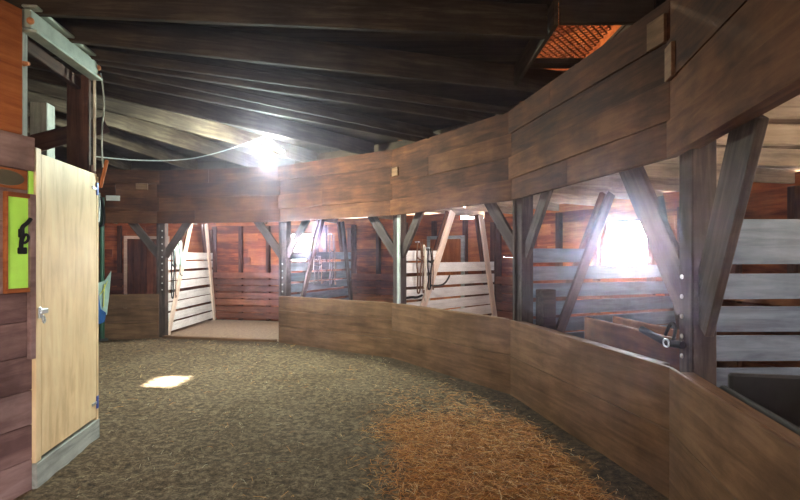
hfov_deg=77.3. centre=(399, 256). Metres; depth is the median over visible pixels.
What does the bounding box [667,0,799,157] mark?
wall
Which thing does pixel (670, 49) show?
wood block
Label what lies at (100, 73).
cable
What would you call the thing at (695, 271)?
timber post
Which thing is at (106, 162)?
stake
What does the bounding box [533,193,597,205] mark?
joist
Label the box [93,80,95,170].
conduit
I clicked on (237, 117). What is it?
joist
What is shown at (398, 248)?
timber post
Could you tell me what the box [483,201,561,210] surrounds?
joist
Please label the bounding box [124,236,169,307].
door
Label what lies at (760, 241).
wall
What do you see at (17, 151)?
wall
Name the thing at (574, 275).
wall
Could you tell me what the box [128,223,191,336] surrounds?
timber post
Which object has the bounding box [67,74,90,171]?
post
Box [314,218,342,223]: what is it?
joist
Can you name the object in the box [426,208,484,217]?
joist
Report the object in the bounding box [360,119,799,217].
ceiling
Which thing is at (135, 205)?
wall
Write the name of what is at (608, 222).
window
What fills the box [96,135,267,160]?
cable
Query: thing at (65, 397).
door
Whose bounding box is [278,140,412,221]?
wall
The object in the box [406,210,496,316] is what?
wall
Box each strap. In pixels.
[406,294,422,298]
[639,322,685,348]
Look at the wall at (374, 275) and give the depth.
11.58 m
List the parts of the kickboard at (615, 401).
rail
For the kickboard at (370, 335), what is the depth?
8.56 m
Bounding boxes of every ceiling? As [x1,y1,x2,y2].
[27,0,666,161]
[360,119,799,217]
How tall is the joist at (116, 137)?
0.250 m
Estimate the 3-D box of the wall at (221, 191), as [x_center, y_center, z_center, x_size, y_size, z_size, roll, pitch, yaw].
[-3.467,-1.312,9.859,2.755,1.305,0.523,0,0,11]
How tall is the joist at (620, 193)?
0.155 m
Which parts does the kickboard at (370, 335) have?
rail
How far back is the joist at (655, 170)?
5.45 m
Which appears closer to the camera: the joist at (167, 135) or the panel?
the panel
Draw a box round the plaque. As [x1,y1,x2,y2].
[0,166,26,189]
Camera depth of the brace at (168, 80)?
5.55 m
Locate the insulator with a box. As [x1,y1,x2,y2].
[22,61,30,65]
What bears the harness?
hanging from the wall at (345, 254)
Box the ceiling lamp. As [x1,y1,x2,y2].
[259,135,282,153]
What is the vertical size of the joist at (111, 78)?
0.250 m
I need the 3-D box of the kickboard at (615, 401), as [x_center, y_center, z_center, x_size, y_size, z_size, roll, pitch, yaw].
[1.585,1.180,4.574,0.108,0.900,2.567,0,0,-11]
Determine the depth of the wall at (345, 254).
10.76 m
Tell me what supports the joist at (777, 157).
attached to the ceiling at (778, 121)
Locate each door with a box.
[31,147,98,462]
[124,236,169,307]
[427,235,464,309]
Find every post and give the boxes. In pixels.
[22,27,26,135]
[30,102,54,158]
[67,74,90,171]
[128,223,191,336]
[254,220,310,310]
[367,212,424,303]
[484,190,552,323]
[619,115,768,385]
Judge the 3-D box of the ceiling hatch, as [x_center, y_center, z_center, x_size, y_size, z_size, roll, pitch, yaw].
[1.550,-1.863,4.520,0.780,0.226,1.560,0,0,0]
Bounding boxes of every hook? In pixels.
[17,218,32,253]
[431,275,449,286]
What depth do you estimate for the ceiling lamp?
7.18 m
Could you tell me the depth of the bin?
5.80 m
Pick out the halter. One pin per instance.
(417, 242)
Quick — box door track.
[22,4,102,88]
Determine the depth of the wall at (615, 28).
6.59 m
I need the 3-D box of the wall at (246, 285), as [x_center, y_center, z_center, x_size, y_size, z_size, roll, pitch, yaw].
[-2.939,0.338,12.513,3.866,2.565,0.185,0,0,11]
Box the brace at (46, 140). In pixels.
[28,117,109,151]
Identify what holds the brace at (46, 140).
attached to the post at (78, 100)
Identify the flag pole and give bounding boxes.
[98,193,107,340]
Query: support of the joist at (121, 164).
attached to the ceiling at (505, 50)
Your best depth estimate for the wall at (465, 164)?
6.65 m
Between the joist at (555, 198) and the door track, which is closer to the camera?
the door track
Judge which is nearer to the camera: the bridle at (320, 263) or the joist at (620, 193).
the joist at (620, 193)
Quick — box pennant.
[98,272,110,323]
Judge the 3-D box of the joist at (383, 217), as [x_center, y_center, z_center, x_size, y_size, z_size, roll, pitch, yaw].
[-0.490,-0.900,10.451,0.051,0.155,3.050,0,0,31]
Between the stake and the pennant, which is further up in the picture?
the stake
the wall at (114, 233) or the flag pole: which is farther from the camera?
the wall at (114, 233)
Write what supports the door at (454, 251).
in the wall at (374, 275)
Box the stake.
[99,160,108,187]
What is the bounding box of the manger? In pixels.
[584,316,741,370]
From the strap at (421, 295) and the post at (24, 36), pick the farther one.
the strap at (421, 295)
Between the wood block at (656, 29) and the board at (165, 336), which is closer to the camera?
the wood block at (656, 29)
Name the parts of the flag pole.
cord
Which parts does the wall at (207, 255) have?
slat panel, post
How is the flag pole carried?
on the floor at (104, 453)
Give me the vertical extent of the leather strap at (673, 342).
0.177 m
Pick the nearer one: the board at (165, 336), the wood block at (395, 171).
the wood block at (395, 171)
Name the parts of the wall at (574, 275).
slat panel, post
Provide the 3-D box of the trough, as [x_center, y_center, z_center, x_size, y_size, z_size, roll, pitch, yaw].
[2.135,1.100,2.000,0.790,1.000,2.000,0,0,11]
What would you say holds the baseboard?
attached to the wall at (17, 151)
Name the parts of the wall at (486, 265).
slat panel, post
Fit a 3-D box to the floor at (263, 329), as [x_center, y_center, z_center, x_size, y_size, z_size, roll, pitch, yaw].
[-4.770,1.605,3.310,19.500,0.001,19.500,0,0,0]
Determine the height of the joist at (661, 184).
0.155 m
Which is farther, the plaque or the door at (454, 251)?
the door at (454, 251)
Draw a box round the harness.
[328,234,335,285]
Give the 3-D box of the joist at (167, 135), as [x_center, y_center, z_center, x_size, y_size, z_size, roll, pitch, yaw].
[-3.638,-1.830,7.042,0.050,0.250,5.800,0,0,17]
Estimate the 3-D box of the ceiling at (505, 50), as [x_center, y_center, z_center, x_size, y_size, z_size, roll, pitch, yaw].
[-4.770,-1.970,3.320,13.960,0.030,13.920,0,0,0]
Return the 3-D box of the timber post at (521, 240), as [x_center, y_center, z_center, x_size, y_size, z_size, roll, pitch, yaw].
[1.422,-0.040,5.875,0.236,3.280,1.334,0,0,-22]
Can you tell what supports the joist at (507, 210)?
attached to the ceiling at (778, 121)
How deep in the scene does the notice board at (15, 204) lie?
3.32 m
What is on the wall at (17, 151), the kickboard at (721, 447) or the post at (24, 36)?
the post at (24, 36)
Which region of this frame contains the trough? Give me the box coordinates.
[719,373,799,435]
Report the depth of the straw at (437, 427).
3.93 m
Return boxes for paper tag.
[106,195,119,200]
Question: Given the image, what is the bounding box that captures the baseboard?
[32,419,99,488]
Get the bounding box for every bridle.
[171,250,176,298]
[313,255,323,283]
[426,247,434,289]
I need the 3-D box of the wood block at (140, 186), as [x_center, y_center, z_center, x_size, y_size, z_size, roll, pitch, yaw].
[-5.051,-1.380,9.783,0.220,0.120,0.025,0,0,-11]
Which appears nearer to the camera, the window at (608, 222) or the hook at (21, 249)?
the hook at (21, 249)
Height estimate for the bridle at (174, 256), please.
1.023 m
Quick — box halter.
[415,241,424,293]
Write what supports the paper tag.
attached to the wall at (135, 205)
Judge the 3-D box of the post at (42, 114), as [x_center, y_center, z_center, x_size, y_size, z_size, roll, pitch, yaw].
[-3.930,-0.040,5.500,0.170,3.280,0.170,0,0,-9]
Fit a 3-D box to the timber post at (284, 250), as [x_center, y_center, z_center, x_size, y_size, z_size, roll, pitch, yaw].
[-2.205,-0.040,9.502,1.334,3.280,0.236,0,0,22]
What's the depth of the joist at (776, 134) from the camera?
3.66 m
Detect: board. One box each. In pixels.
[3,191,29,293]
[162,335,276,341]
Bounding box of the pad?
[173,241,182,275]
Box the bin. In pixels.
[536,289,555,329]
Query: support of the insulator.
attached to the post at (24, 36)
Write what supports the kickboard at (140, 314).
on the floor at (104, 453)
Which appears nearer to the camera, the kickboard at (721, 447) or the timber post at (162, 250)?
the kickboard at (721, 447)
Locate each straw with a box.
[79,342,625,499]
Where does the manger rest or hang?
on the floor at (263, 329)
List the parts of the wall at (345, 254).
slat panel, post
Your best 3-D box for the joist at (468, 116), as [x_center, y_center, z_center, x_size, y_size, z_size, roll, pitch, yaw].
[-1.331,-1.830,5.148,5.800,0.250,0.052,0,0,-28]
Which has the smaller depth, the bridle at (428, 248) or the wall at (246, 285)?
the bridle at (428, 248)
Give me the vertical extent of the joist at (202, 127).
0.250 m
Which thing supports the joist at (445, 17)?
attached to the ceiling at (505, 50)
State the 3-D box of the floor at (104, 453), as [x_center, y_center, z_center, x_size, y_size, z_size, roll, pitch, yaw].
[-4.770,1.603,3.310,13.239,0.068,13.239,0,0,33]
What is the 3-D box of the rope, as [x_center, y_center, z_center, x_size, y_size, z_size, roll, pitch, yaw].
[0.411,0.270,8.389,0.047,0.963,0.118,0,0,44]
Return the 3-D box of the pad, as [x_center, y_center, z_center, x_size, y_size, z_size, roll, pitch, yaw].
[-4.697,0.031,10.660,0.118,0.762,0.400,0,0,0]
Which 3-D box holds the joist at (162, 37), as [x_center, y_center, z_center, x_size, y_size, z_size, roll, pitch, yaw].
[-1.038,-1.830,4.442,5.800,0.250,0.050,0,0,-17]
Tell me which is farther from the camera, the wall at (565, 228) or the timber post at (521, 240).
the wall at (565, 228)
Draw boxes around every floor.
[13,338,669,499]
[122,319,327,341]
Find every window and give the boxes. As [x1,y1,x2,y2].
[291,232,312,261]
[604,218,638,264]
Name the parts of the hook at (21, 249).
plate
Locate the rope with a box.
[422,245,426,301]
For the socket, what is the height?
0.100 m
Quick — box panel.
[0,0,21,134]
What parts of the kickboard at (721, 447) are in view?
rail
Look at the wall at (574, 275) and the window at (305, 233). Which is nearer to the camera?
the wall at (574, 275)
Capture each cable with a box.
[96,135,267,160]
[100,73,104,166]
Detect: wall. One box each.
[0,130,95,499]
[58,159,169,223]
[98,223,216,319]
[157,157,293,223]
[168,223,215,334]
[212,218,356,320]
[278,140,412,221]
[279,3,621,157]
[291,220,353,329]
[351,212,501,319]
[390,101,522,215]
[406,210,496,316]
[497,192,678,332]
[508,0,674,199]
[533,191,678,337]
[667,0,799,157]
[717,172,799,366]
[717,219,799,386]
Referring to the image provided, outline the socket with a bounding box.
[266,135,272,142]
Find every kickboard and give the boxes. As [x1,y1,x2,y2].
[98,294,158,339]
[279,296,391,357]
[391,303,510,393]
[510,320,670,497]
[669,367,799,499]
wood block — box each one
[136,183,147,189]
[392,167,398,176]
[647,13,666,51]
[665,41,674,81]
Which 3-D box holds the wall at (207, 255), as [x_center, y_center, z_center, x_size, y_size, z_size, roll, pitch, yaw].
[-4.800,0.395,11.477,0.171,2.461,2.709,0,0,0]
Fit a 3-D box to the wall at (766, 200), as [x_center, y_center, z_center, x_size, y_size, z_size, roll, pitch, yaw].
[4.433,0.338,5.141,0.185,2.565,3.866,0,0,-11]
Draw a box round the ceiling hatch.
[510,0,655,91]
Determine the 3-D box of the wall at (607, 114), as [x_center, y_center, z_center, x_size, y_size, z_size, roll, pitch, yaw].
[1.778,-1.312,4.612,0.527,1.305,2.755,0,0,-11]
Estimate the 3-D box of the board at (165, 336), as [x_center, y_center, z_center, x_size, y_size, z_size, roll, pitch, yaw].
[-3.506,1.587,9.664,2.375,0.065,0.111,0,0,11]
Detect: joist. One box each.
[4,0,547,38]
[27,17,564,92]
[27,56,432,141]
[27,68,373,153]
[27,79,316,161]
[27,91,258,166]
[27,103,196,169]
[27,116,130,169]
[28,38,494,122]
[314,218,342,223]
[378,214,406,219]
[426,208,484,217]
[453,204,512,213]
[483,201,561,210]
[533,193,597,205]
[552,185,671,198]
[574,176,717,191]
[608,163,799,183]
[657,146,799,166]
[717,123,799,145]
[763,95,799,118]
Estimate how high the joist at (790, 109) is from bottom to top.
0.155 m
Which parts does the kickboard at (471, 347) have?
rail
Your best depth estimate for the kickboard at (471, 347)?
6.63 m

